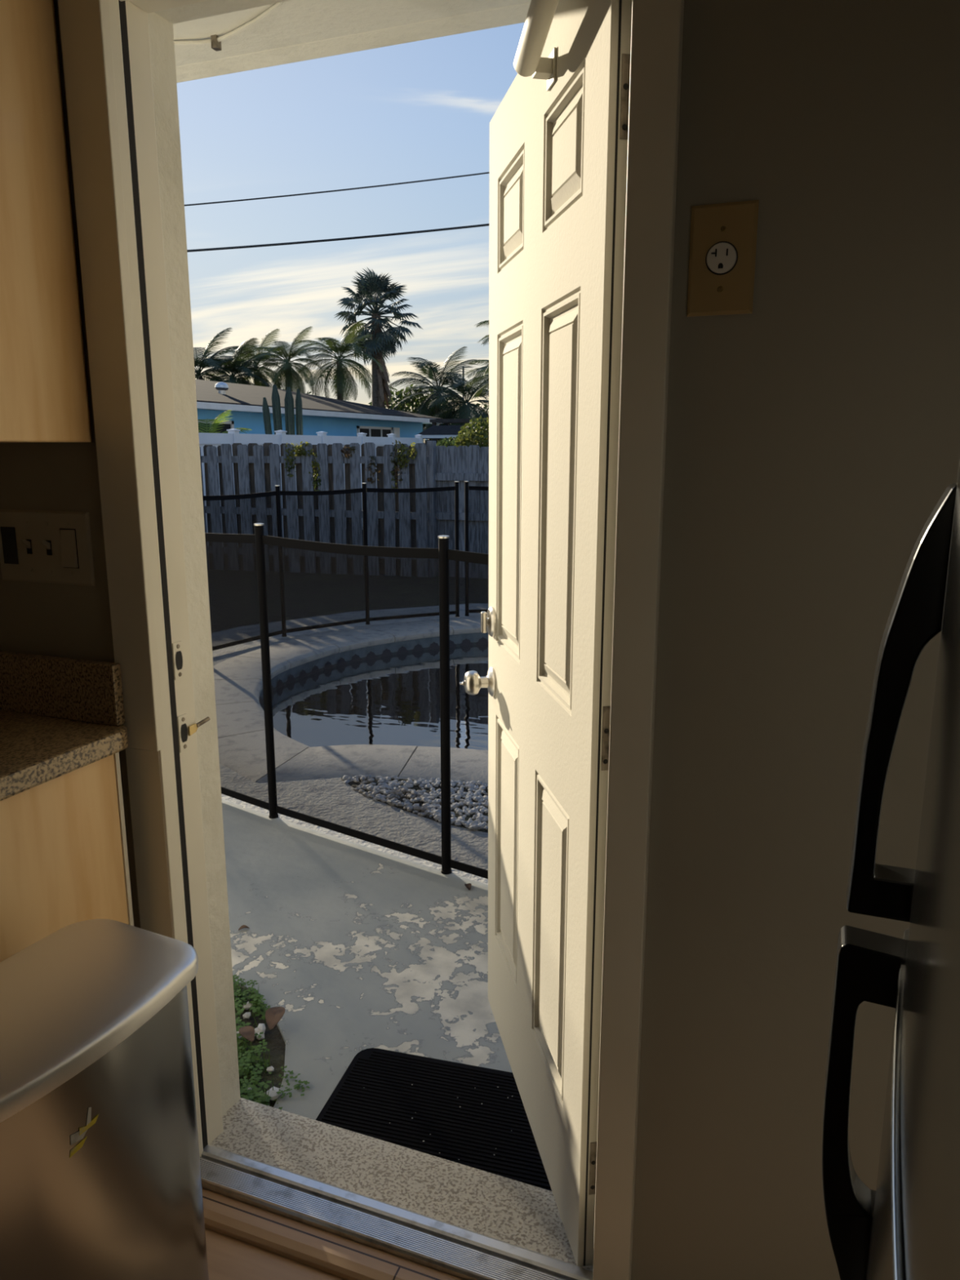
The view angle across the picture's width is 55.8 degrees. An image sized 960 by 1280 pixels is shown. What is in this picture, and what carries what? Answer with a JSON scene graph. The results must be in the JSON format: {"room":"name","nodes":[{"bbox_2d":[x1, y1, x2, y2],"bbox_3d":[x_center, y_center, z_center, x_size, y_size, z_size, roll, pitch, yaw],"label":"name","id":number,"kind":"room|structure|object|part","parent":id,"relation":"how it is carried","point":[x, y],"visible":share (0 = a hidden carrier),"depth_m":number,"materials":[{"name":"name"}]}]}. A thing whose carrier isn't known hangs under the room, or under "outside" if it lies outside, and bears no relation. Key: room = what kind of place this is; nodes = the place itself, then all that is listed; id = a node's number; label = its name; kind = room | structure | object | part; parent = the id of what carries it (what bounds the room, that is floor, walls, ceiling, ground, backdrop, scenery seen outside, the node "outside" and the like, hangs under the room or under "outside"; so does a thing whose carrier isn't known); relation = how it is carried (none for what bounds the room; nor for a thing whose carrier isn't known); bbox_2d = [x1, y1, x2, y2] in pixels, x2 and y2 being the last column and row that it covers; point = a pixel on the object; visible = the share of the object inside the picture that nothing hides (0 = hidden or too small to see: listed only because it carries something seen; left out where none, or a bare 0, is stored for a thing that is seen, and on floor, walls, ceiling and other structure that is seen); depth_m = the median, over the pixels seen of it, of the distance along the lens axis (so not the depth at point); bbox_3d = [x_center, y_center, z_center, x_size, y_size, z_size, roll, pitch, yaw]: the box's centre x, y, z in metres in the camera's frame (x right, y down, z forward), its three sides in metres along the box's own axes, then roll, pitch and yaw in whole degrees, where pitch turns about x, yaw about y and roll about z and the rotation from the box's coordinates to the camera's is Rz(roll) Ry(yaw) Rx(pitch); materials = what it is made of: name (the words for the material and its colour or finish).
{"room":"kitchen","nodes":[
{"label":"kitchen","id":0,"kind":"room"},
{"bbox_2d":[201,1187,463,1279],"bbox_3d":[-0.447,1.533,-0.218,3.050,0.141,3.686,5,13,21],"label":"floor","id":1,"kind":"structure","parent":0,"point":[340,1256],"depth_m":1.60,"materials":[{"name":"brown wood"}]},
{"bbox_2d":[0,751,133,961],"bbox_3d":[-1.106,0.705,1.295,0.618,0.891,1.054,5,13,21],"label":"base cabinet","id":2,"kind":"object","parent":1,"relation":"on","point":[64,856],"visible":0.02,"depth_m":1.48,"materials":[{"name":"brown wood"}]},
{"bbox_2d":[0,710,128,800],"bbox_3d":[-1.099,0.250,1.199,0.638,0.037,1.100,5,13,21],"label":"countertop","id":3,"kind":"structure","parent":2,"relation":"on","point":[35,750],"depth_m":1.49,"materials":[{"name":"brown stone"}]},
{"bbox_2d":[0,919,208,1279],"bbox_3d":[-0.586,0.820,1.261,0.350,0.684,0.455,5,13,21],"label":"trash can","id":4,"kind":"object","parent":1,"relation":"on","point":[100,1179],"visible":1,"depth_m":1.19,"materials":[{"name":"silver metal"}]},
{"bbox_3d":[-0.602,0.498,1.199,0.292,0.028,0.455,5,13,21],"label":"lid","id":5,"kind":"part","parent":4,"relation":"part of","materials":[{"name":"silver metal"}]},
{"bbox_2d":[200,1144,592,1279],"bbox_3d":[-0.188,1.067,1.648,0.816,0.040,0.085,5,13,21],"label":"threshold","id":6,"kind":"object","parent":1,"relation":"on","point":[464,1254],"visible":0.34,"depth_m":1.63,"materials":[{"name":"metal"}]},
{"bbox_2d":[822,461,959,1279],"bbox_3d":[0.483,0.521,0.219,0.775,1.700,0.736,5,13,21],"label":"refrigerator","id":7,"kind":"object","parent":1,"relation":"on","point":[908,1228],"visible":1,"depth_m":0.45,"materials":[{"name":"grey"}]},
{"bbox_3d":[0.263,0.342,0.625,0.052,0.298,0.027,5,13,21],"label":"handle","id":8,"kind":"part","parent":7,"relation":"part of","materials":[{"name":"black plastic"}]},
{"bbox_3d":[0.178,0.754,0.389,0.082,0.994,0.736,5,13,21],"label":"door","id":9,"kind":"part","parent":7,"relation":"part of","materials":[{"name":"silver metal"}]},
{"bbox_2d":[0,0,959,1279],"bbox_3d":[0.012,-0.074,1.434,11.000,2.640,0.205,5,13,21],"label":"wall","id":10,"kind":"structure","parent":0,"point":[813,433],"depth_m":1.20,"materials":[{"name":"beige paint"}]},
{"bbox_2d":[0,509,95,586],"bbox_3d":[-0.758,-0.165,1.594,0.214,0.127,0.023,5,13,21],"label":"switch plate","id":11,"kind":"object","parent":10,"relation":"attached to","point":[39,546],"visible":1,"depth_m":1.58,"materials":[{"name":"beige plastic"}]},
{"bbox_2d":[0,526,18,564],"bbox_3d":[-0.848,-0.171,1.634,0.034,0.067,0.003,5,13,21],"label":"outlet","id":12,"kind":"object","parent":11,"relation":"attached to","point":[9,535],"depth_m":1.63,"materials":[{"name":"black plastic"}]},
{"bbox_2d":[19,538,32,554],"bbox_3d":[-0.808,-0.167,1.611,0.012,0.029,0.017,5,13,21],"label":"switch","id":13,"kind":"object","parent":11,"relation":"attached to","point":[26,544],"depth_m":1.62,"materials":[{"name":"beige plastic"}]},
{"bbox_2d":[39,539,52,555],"bbox_3d":[-0.765,-0.163,1.594,0.012,0.029,0.017,5,13,21],"label":"switch","id":14,"kind":"object","parent":11,"relation":"attached to","point":[46,545],"depth_m":1.60,"materials":[{"name":"beige plastic"}]},
{"bbox_2d":[60,529,78,567],"bbox_3d":[-0.720,-0.160,1.583,0.032,0.066,0.006,5,13,21],"label":"rocker switch","id":15,"kind":"object","parent":11,"relation":"attached to","point":[68,538],"depth_m":1.58,"materials":[{"name":"beige plastic"}]},
{"bbox_2d":[0,650,124,725],"bbox_3d":[-0.914,0.072,1.684,0.614,0.108,0.020,5,13,21],"label":"backsplash","id":16,"kind":"structure","parent":10,"relation":"attached to","point":[60,687],"depth_m":1.61,"materials":[{"name":"brown stone"}]},
{"bbox_2d":[173,0,531,83],"bbox_3d":[-0.565,-1.001,-0.288,11.400,0.311,4.655,5,13,21],"label":"roof overhang","id":17,"kind":"object","parent":10,"relation":"attached to","point":[297,30],"depth_m":1.97,"materials":[{"name":"white paint"}]},
{"bbox_2d":[173,1,283,51],"bbox_3d":[-0.754,-1.314,1.945,1.392,0.025,0.331,8,14,34],"label":"cable","id":18,"kind":"object","parent":17,"relation":"attached to","point":[215,41],"visible":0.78,"depth_m":2.00,"materials":[{"name":"white paint"}]},
{"bbox_2d":[57,0,684,1279],"bbox_3d":[-0.174,0.000,1.471,0.939,2.200,0.149,5,13,21],"label":"door frame","id":19,"kind":"structure","parent":10,"relation":"attached to","point":[657,25],"depth_m":1.42,"materials":[{"name":"beige paint"}]},
{"bbox_3d":[-0.545,0.036,1.641,0.002,0.068,0.030,5,13,21],"label":"strike plate","id":20,"kind":"part","parent":19,"relation":"part of","materials":[{"name":"beige paint"}]},
{"bbox_3d":[-0.545,0.171,1.669,0.002,0.068,0.030,5,13,21],"label":"strike plate","id":21,"kind":"part","parent":19,"relation":"part of","materials":[{"name":"beige paint"}]},
{"bbox_2d":[209,1097,593,1270],"bbox_3d":[-0.145,1.114,1.782,0.896,0.152,0.174,5,13,21],"label":"door sill","id":22,"kind":"structure","parent":10,"relation":"attached to","point":[517,1213],"depth_m":1.77,"materials":[{"name":"beige stone"}]},
{"bbox_2d":[459,0,632,1266],"bbox_3d":[0.087,-0.002,1.715,0.188,2.032,0.797,-1,12,-7],"label":"door","id":23,"kind":"structure","parent":10,"relation":"in","point":[558,156],"depth_m":1.53,"materials":[{"name":"beige paint"}]},
{"bbox_3d":[-0.005,0.097,2.072,0.071,0.068,0.068,-2,12,-10],"label":"knob","id":24,"kind":"part","parent":23,"relation":"part of","materials":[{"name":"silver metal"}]},
{"bbox_2d":[513,0,559,91],"bbox_3d":[0.103,-0.922,1.240,0.065,0.180,0.370,-2,12,-7],"label":"door closer","id":25,"kind":"object","parent":23,"relation":"attached to","point":[527,62],"depth_m":1.34,"materials":[{"name":"beige paint"}]},
{"bbox_2d":[686,200,759,316],"bbox_3d":[0.298,-0.470,1.119,0.080,0.130,0.011,5,13,21],"label":"wall outlet","id":26,"kind":"object","parent":10,"relation":"attached to","point":[723,239],"visible":1,"depth_m":1.12,"materials":[{"name":"beige plastic"}]},
{"bbox_2d":[705,241,737,275],"bbox_3d":[0.298,-0.471,1.118,0.039,0.039,0.001,5,13,21],"label":"receptacle","id":27,"kind":"object","parent":26,"relation":"attached to","point":[721,257],"depth_m":1.11,"materials":[{"name":"white plastic"}]},
{"bbox_3d":[1.697,1.092,6.048,6.334,1.165,4.106,5,13,21],"label":"basin","id":28,"kind":"object","parent":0,"visible":0},
{"bbox_2d":[449,631,488,647],"bbox_3d":[1.693,0.441,5.898,6.334,0.180,4.132,5,13,21],"label":"tile band","id":29,"kind":"object","parent":28,"relation":"attached to","point":[475,638],"visible":0.02,"depth_m":7.92,"materials":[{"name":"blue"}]},
{"bbox_2d":[449,644,488,750],"bbox_3d":[1.697,0.473,5.917,6.334,0.001,4.105,5,13,21],"label":"pool water","id":30,"kind":"object","parent":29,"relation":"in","point":[463,659],"depth_m":6.76,"materials":[{"name":"blue liquid"}]},
{"label":"outside","id":31,"kind":"structure","parent":0,"visible":0},
{"bbox_2d":[184,172,489,206],"bbox_3d":[-1.934,-9.532,18.112,22.417,3.231,0.026,-2,12,-8],"label":"power line","id":32,"kind":"object","parent":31,"point":[483,172],"visible":0.3,"depth_m":18.08,"materials":[{"name":"grey"}]},
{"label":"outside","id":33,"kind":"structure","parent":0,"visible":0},
{"bbox_2d":[186,223,488,252],"bbox_3d":[-1.936,-8.619,18.305,22.456,2.700,0.042,-2,12,-8],"label":"power line","id":34,"kind":"object","parent":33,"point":[483,224],"visible":0.33,"depth_m":18.26,"materials":[{"name":"grey"}]},
{"bbox_3d":[-1.909,0.140,0.085,0.100,2.500,3.725,5,13,21],"label":"wall","id":35,"kind":"structure","parent":0,"visible":0},
{"bbox_2d":[0,0,92,442],"bbox_3d":[-1.124,-0.728,0.987,0.589,0.996,1.174,5,13,21],"label":"upper cabinet","id":36,"kind":"object","parent":35,"relation":"attached to","point":[44,393],"visible":1,"depth_m":1.37,"materials":[{"name":"brown wood"}]},
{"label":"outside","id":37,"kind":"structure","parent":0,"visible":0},
{"bbox_2d":[346,506,488,604],"bbox_3d":[5.301,-7.046,40.904,100.000,0.050,78.800,5,13,21],"label":"ground","id":38,"kind":"structure","parent":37,"point":[478,588],"depth_m":10.16,"materials":[{"name":"grey concrete"}]},
{"bbox_2d":[193,327,248,383],"bbox_3d":[-10.340,-8.583,33.891,3.545,5.904,3.685,-2,12,-7],"label":"coconut palm","id":39,"kind":"object","parent":38,"relation":"on","point":[205,360],"visible":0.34,"depth_m":33.45,"materials":[{"name":"green plant"}]},
{"bbox_2d":[197,409,251,433],"bbox_3d":[-5.077,-3.124,16.863,1.660,2.248,1.517,-8,15,-35],"label":"palm","id":40,"kind":"object","parent":38,"relation":"on","point":[216,422],"visible":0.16,"depth_m":16.84,"materials":[{"name":"green plant"}]},
{"bbox_2d":[195,337,272,387],"bbox_3d":[-9.305,-8.462,34.212,3.152,5.534,3.103,5,13,21],"label":"coconut palm","id":41,"kind":"object","parent":38,"relation":"on","point":[234,364],"visible":0.47,"depth_m":33.57,"materials":[{"name":"green plant"}]},
{"bbox_2d":[215,328,284,387],"bbox_3d":[-8.928,-9.110,35.901,2.822,6.072,2.912,0,12,1],"label":"coconut palm","id":42,"kind":"object","parent":38,"relation":"on","point":[255,366],"visible":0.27,"depth_m":35.29,"materials":[{"name":"green plant"}]},
{"bbox_2d":[233,985,285,1107],"bbox_3d":[-0.623,1.093,2.342,0.450,0.040,0.532,5,13,21],"label":"garden bed","id":43,"kind":"object","parent":38,"relation":"on","point":[276,1044],"visible":0.13,"depth_m":2.36,"materials":[{"name":"green plant"}]},
{"bbox_2d":[235,1001,281,1106],"bbox_3d":[-0.617,1.066,2.299,0.363,0.031,0.428,5,13,21],"label":"pebbles","id":44,"kind":"object","parent":43,"relation":"on","point":[261,1027],"visible":0.16,"depth_m":2.39,"materials":[{"name":"white stone"}]},
{"bbox_2d":[232,971,310,1109],"bbox_3d":[-0.618,1.040,2.317,0.491,0.075,0.541,5,13,21],"label":"plants","id":45,"kind":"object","parent":43,"relation":"on","point":[256,1000],"depth_m":2.28,"materials":[{"name":"green plant"}]},
{"bbox_2d":[238,1026,254,1041],"bbox_3d":[-0.602,1.013,2.336,0.062,0.014,0.042,5,13,21],"label":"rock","id":46,"kind":"object","parent":45,"relation":"on","point":[247,1032],"visible":1,"depth_m":2.33,"materials":[{"name":"brown stone"}]},
{"bbox_2d":[265,1006,284,1029],"bbox_3d":[-0.540,0.992,2.396,0.053,0.020,0.092,5,13,21],"label":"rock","id":47,"kind":"object","parent":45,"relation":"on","point":[273,1015],"visible":1,"depth_m":2.38,"materials":[{"name":"brown stone"}]},
{"bbox_2d":[262,384,302,435],"bbox_3d":[-3.517,-3.218,16.311,0.696,2.660,0.165,-3,12,-14],"label":"cactus","id":48,"kind":"object","parent":38,"relation":"on","point":[289,400],"visible":0.24,"depth_m":16.10,"materials":[{"name":"green plant"}]},
{"bbox_2d":[252,326,322,393],"bbox_3d":[-7.208,-8.660,34.066,2.699,5.943,2.849,-8,14,-32],"label":"coconut palm","id":49,"kind":"object","parent":38,"relation":"on","point":[292,380],"visible":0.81,"depth_m":33.59,"materials":[{"name":"green plant"}]},
{"bbox_2d":[198,428,423,533],"bbox_3d":[-2.803,-2.808,16.319,0.147,1.855,8.096,5,13,21],"label":"vinyl fence","id":50,"kind":"object","parent":38,"relation":"on","point":[233,436],"visible":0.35,"depth_m":15.18,"materials":[{"name":"white plastic"}]},
{"bbox_3d":[-4.018,-2.171,13.350,0.060,1.720,1.291,5,13,21],"label":"panel","id":51,"kind":"part","parent":50,"relation":"part of","materials":[{"name":"white plastic"}]},
{"bbox_3d":[-3.756,-2.297,13.993,0.120,1.820,0.120,5,13,21],"label":"post","id":52,"kind":"part","parent":50,"relation":"part of","materials":[{"name":"white plastic"}]},
{"bbox_3d":[-3.522,-2.428,14.563,0.060,1.720,1.141,5,13,21],"label":"panel","id":53,"kind":"part","parent":50,"relation":"part of","materials":[{"name":"white plastic"}]},
{"bbox_3d":[-3.288,-2.539,15.137,0.120,1.820,0.120,5,13,21],"label":"post","id":54,"kind":"part","parent":50,"relation":"part of","materials":[{"name":"white plastic"}]},
{"bbox_3d":[-3.050,-2.672,15.716,0.060,1.720,1.161,5,13,21],"label":"panel","id":55,"kind":"part","parent":50,"relation":"part of","materials":[{"name":"white plastic"}]},
{"bbox_3d":[-2.812,-2.786,16.300,0.120,1.820,0.120,5,13,21],"label":"post","id":56,"kind":"part","parent":50,"relation":"part of","materials":[{"name":"white plastic"}]},
{"bbox_3d":[-2.543,-2.935,16.956,0.060,1.720,1.331,5,13,21],"label":"panel","id":57,"kind":"part","parent":50,"relation":"part of","materials":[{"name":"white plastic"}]},
{"bbox_3d":[-2.273,-3.065,17.617,0.120,1.820,0.120,5,13,21],"label":"post","id":58,"kind":"part","parent":50,"relation":"part of","materials":[{"name":"white plastic"}]},
{"bbox_3d":[-2.041,-3.195,18.182,0.060,1.720,1.131,5,13,21],"label":"panel","id":59,"kind":"part","parent":50,"relation":"part of","materials":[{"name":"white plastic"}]},
{"bbox_3d":[-1.809,-3.306,18.752,0.120,1.820,0.120,5,13,21],"label":"post","id":60,"kind":"part","parent":50,"relation":"part of","materials":[{"name":"white plastic"}]},
{"bbox_3d":[-1.567,-3.441,19.340,0.060,1.720,1.181,5,13,21],"label":"panel","id":61,"kind":"part","parent":50,"relation":"part of","materials":[{"name":"white plastic"}]},
{"bbox_3d":[-1.326,-3.556,19.933,0.120,1.820,0.120,5,13,21],"label":"post","id":62,"kind":"part","parent":50,"relation":"part of","materials":[{"name":"white plastic"}]},
{"bbox_2d":[199,442,428,548],"bbox_3d":[-2.997,-1.695,11.591,4.887,1.620,0.094,3,12,14],"label":"wooden fence","id":63,"kind":"object","parent":38,"relation":"on","point":[402,517],"visible":0.45,"depth_m":11.24,"materials":[{"name":"grey wood"}]},
{"bbox_2d":[284,440,320,490],"bbox_3d":[-2.191,-2.157,11.247,0.524,0.615,0.175,3,12,12],"label":"vine","id":64,"kind":"object","parent":63,"relation":"attached to","point":[299,452],"visible":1,"depth_m":11.22,"materials":[{"name":"green plant"}]},
{"bbox_3d":[-2.983,-2.284,11.462,4.857,0.085,0.060,3,12,14],"label":"rail","id":65,"kind":"part","parent":63,"relation":"part of","materials":[{"name":"grey wood"}]},
{"bbox_3d":[-2.983,-1.653,11.596,4.857,0.135,0.060,3,12,14],"label":"rail","id":66,"kind":"part","parent":63,"relation":"part of","materials":[{"name":"grey wood"}]},
{"bbox_2d":[340,440,406,483],"bbox_3d":[-1.291,-2.159,11.015,0.850,0.548,0.165,3,12,16],"label":"vine","id":67,"kind":"object","parent":63,"relation":"attached to","point":[343,451],"visible":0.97,"depth_m":10.97,"materials":[{"name":"green plant"}]},
{"bbox_2d":[390,442,417,493],"bbox_3d":[-0.914,-2.067,10.908,0.348,0.619,0.180,5,13,21],"label":"vine","id":68,"kind":"object","parent":63,"relation":"attached to","point":[404,460],"visible":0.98,"depth_m":10.85,"materials":[{"name":"green plant"}]},
{"bbox_2d":[195,379,441,439],"bbox_3d":[-9.076,-4.625,21.216,8.020,3.380,22.970,5,13,21],"label":"house","id":69,"kind":"structure","parent":38,"relation":"on","point":[336,417],"depth_m":23.92,"materials":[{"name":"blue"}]},
{"bbox_3d":[-5.877,-4.274,19.824,0.020,0.990,1.540,5,13,21],"label":"pane","id":70,"kind":"part","parent":69,"relation":"part of","materials":[{"name":"grey"}]},
{"bbox_2d":[214,382,228,394],"bbox_3d":[-6.104,-5.930,21.426,0.318,0.335,0.318,5,13,21],"label":"vent","id":71,"kind":"object","parent":69,"relation":"attached to","point":[221,387],"depth_m":21.32,"materials":[{"name":"metal"}]},
{"bbox_3d":[-3.102,-5.798,26.844,0.020,0.960,2.140,5,13,21],"label":"pane","id":72,"kind":"part","parent":69,"relation":"part of","materials":[{"name":"grey"}]},
{"bbox_2d":[392,427,399,437],"bbox_3d":[-2.589,-6.166,28.097,0.039,0.820,0.400,5,13,21],"label":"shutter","id":73,"kind":"object","parent":69,"relation":"hanging from","point":[395,430],"depth_m":28.04,"materials":[{"name":"white"}]},
{"bbox_2d":[295,320,383,401],"bbox_3d":[-4.908,-8.080,31.729,3.430,5.782,3.097,5,13,21],"label":"coconut palm","id":74,"kind":"object","parent":38,"relation":"on","point":[340,380],"visible":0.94,"depth_m":31.04,"materials":[{"name":"green plant"}]},
{"bbox_2d":[221,603,488,884],"bbox_3d":[1.483,0.381,5.708,10.800,0.060,6.100,5,13,21],"label":"pool deck","id":75,"kind":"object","parent":38,"relation":"on","point":[471,606],"visible":0.02,"depth_m":3.67,"materials":[{"name":"grey concrete"}]},
{"bbox_2d":[202,480,488,879],"bbox_3d":[1.378,-0.238,5.526,8.228,1.240,5.958,5,13,21],"label":"fence","id":76,"kind":"object","parent":75,"relation":"on","point":[340,708],"visible":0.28,"depth_m":3.48,"materials":[{"name":"black metal"}]},
{"bbox_3d":[-1.240,0.097,3.970,0.879,1.125,0.001,9,15,36],"label":"panel","id":77,"kind":"part","parent":76,"relation":"part of","materials":[{"name":"black fabric"}]},
{"bbox_3d":[-1.866,-0.543,6.989,0.001,1.125,0.899,7,14,31],"label":"panel","id":78,"kind":"part","parent":76,"relation":"part of","materials":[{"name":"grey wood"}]},
{"bbox_3d":[-0.872,0.151,3.702,0.039,1.234,0.039,5,13,21],"label":"post","id":79,"kind":"part","parent":76,"relation":"part of","materials":[{"name":"black metal"}]},
{"bbox_3d":[-1.621,-0.628,7.378,0.039,1.234,0.039,5,13,21],"label":"post","id":80,"kind":"part","parent":76,"relation":"part of","materials":[{"name":"black metal"}]},
{"bbox_3d":[-0.498,0.207,3.453,0.869,1.125,0.001,8,14,33],"label":"panel","id":81,"kind":"part","parent":76,"relation":"part of","materials":[{"name":"black fabric"}]},
{"bbox_3d":[-0.993,-0.738,7.896,0.039,1.234,0.039,5,13,21],"label":"post","id":82,"kind":"part","parent":76,"relation":"part of","materials":[{"name":"black metal"}]},
{"bbox_3d":[-0.123,0.257,3.203,0.039,1.234,0.039,5,13,21],"label":"post","id":83,"kind":"part","parent":76,"relation":"part of","materials":[{"name":"black metal"}]},
{"bbox_3d":[-0.208,-0.814,8.255,0.039,1.234,0.039,5,13,21],"label":"post","id":84,"kind":"part","parent":76,"relation":"part of","materials":[{"name":"black metal"}]},
{"bbox_3d":[-0.121,-0.823,8.300,0.039,1.234,0.039,5,13,21],"label":"post","id":85,"kind":"part","parent":76,"relation":"part of","materials":[{"name":"black metal"}]},
{"bbox_3d":[0.251,0.311,2.963,0.858,1.125,0.001,8,14,32],"label":"panel","id":86,"kind":"part","parent":76,"relation":"part of","materials":[{"name":"black fabric"}]},
{"bbox_2d":[448,616,488,758],"bbox_3d":[1.685,0.341,5.857,7.245,0.063,5.084,5,13,21],"label":"pool coping","id":87,"kind":"object","parent":75,"relation":"on","point":[468,624],"depth_m":7.92,"materials":[{"name":"concrete"}]},
{"bbox_2d":[221,798,512,1119],"bbox_3d":[0.410,0.966,2.991,10.800,0.080,2.520,5,13,21],"label":"patio slab","id":88,"kind":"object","parent":38,"relation":"on","point":[361,947],"visible":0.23,"depth_m":2.81,"materials":[{"name":"paint"}]},
{"bbox_2d":[238,924,248,930],"bbox_3d":[-0.763,0.930,2.925,0.028,0.012,0.024,5,13,21],"label":"dead leaf","id":89,"kind":"object","parent":88,"relation":"on","point":[242,926],"visible":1,"depth_m":2.93,"materials":[{"name":"brown plant"}]},
{"bbox_2d":[315,1048,551,1191],"bbox_3d":[0.004,1.113,2.073,0.750,0.012,0.390,3,12,15],"label":"door mat","id":90,"kind":"object","parent":88,"relation":"on","point":[475,1117],"visible":0.55,"depth_m":2.12,"materials":[{"name":"black rubber"}]},
{"bbox_2d":[464,883,471,889],"bbox_3d":[-0.042,0.870,3.206,0.029,0.012,0.038,5,13,21],"label":"dead leaf","id":91,"kind":"object","parent":88,"relation":"on","point":[468,886],"visible":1,"depth_m":3.20,"materials":[{"name":"brown plant"}]},
{"bbox_2d":[333,266,422,408],"bbox_3d":[-3.937,-10.518,36.447,3.534,8.591,3.337,-9,15,-35],"label":"fan palm","id":92,"kind":"object","parent":38,"relation":"on","point":[379,344],"visible":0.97,"depth_m":35.66,"materials":[{"name":"green plant"}]},
{"bbox_2d":[368,384,457,440],"bbox_3d":[-3.155,-9.198,40.571,4.672,4.304,3.933,5,13,21],"label":"broadleaf tree","id":93,"kind":"object","parent":38,"relation":"on","point":[398,394],"visible":0.21,"depth_m":39.46,"materials":[{"name":"green plant"}]},
{"bbox_2d":[388,346,488,444],"bbox_3d":[-1.870,-9.508,38.702,4.595,5.694,4.369,5,13,21],"label":"coconut palm","id":94,"kind":"object","parent":38,"relation":"on","point":[430,370],"visible":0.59,"depth_m":38.16,"materials":[{"name":"green plant"}]},
{"bbox_2d":[414,425,488,506],"bbox_3d":[1.859,-4.678,24.355,6.800,2.180,2.400,5,13,21],"label":"garden shed","id":95,"kind":"object","parent":38,"relation":"on","point":[434,432],"visible":0.16,"depth_m":24.43,"materials":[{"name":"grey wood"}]},
{"bbox_2d":[418,364,488,439],"bbox_3d":[-0.525,-8.934,37.822,4.006,4.933,4.255,5,13,21],"label":"coconut palm","id":96,"kind":"object","parent":38,"relation":"on","point":[463,414],"visible":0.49,"depth_m":37.18,"materials":[{"name":"green plant"}]},
{"bbox_2d":[422,403,488,443],"bbox_3d":[-0.234,-8.801,40.421,4.994,3.594,3.959,5,13,21],"label":"broadleaf tree","id":97,"kind":"object","parent":38,"relation":"on","point":[485,406],"visible":0.02,"depth_m":39.44,"materials":[{"name":"green plant"}]},
{"bbox_2d":[426,440,488,578],"bbox_3d":[4.346,-1.193,9.195,10.648,1.650,0.116,5,13,21],"label":"fence","id":98,"kind":"object","parent":38,"relation":"on","point":[449,464],"visible":0.15,"depth_m":10.93,"materials":[{"name":"grey wood"}]},
{"bbox_3d":[-0.584,-1.586,11.049,0.085,1.650,0.098,5,13,21],"label":"fence post","id":99,"kind":"part","parent":98,"relation":"part of","materials":[{"name":"grey wood"}]},
{"bbox_3d":[4.363,-1.587,9.125,10.530,0.090,0.043,5,13,21],"label":"rail","id":100,"kind":"part","parent":98,"relation":"part of","materials":[{"name":"grey wood"}]},
{"bbox_3d":[4.363,-1.127,9.223,10.530,0.090,0.043,5,13,21],"label":"rail","id":101,"kind":"part","parent":98,"relation":"part of","materials":[{"name":"grey wood"}]},
{"bbox_2d":[429,418,488,439],"bbox_3d":[-0.189,-5.537,27.831,2.400,2.420,1.200,5,13,21],"label":"pergola","id":102,"kind":"object","parent":38,"relation":"on","point":[446,421],"visible":0.23,"depth_m":27.35,"materials":[{"name":"brown wood"}]},
{"bbox_2d":[435,435,484,447],"bbox_3d":[-0.195,-3.516,19.585,1.942,1.898,1.227,5,13,21],"label":"shrub","id":103,"kind":"object","parent":38,"relation":"on","point":[448,442],"visible":0.04,"depth_m":19.38,"materials":[{"name":"green plant"}]},
{"bbox_2d":[462,366,464,399],"bbox_3d":[-0.795,-10.425,43.800,0.111,5.360,0.111,11,16,42],"label":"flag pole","id":104,"kind":"object","parent":38,"relation":"on","point":[463,366],"visible":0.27,"depth_m":43.30,"materials":[{"name":"grey metal"}]},
{"bbox_2d":[454,415,488,448],"bbox_3d":[0.038,-2.805,15.699,0.965,2.118,1.002,0,12,1],"label":"shrub","id":105,"kind":"object","parent":38,"relation":"on","point":[476,437],"visible":0.36,"depth_m":15.38,"materials":[{"name":"green plant"}]},
{"bbox_2d":[463,359,488,413],"bbox_3d":[0.901,-6.590,27.065,3.280,4.797,3.099,5,13,21],"label":"coconut palm","id":106,"kind":"object","parent":38,"relation":"on","point":[481,389],"visible":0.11,"depth_m":26.86,"materials":[{"name":"green plant"}]},
{"bbox_2d":[475,320,488,376],"bbox_3d":[1.188,-5.386,20.722,2.719,5.082,2.548,0,12,0],"label":"coconut palm","id":107,"kind":"object","parent":38,"relation":"on","point":[486,321],"visible":0.05,"depth_m":20.39,"materials":[{"name":"green plant"}]}
]}

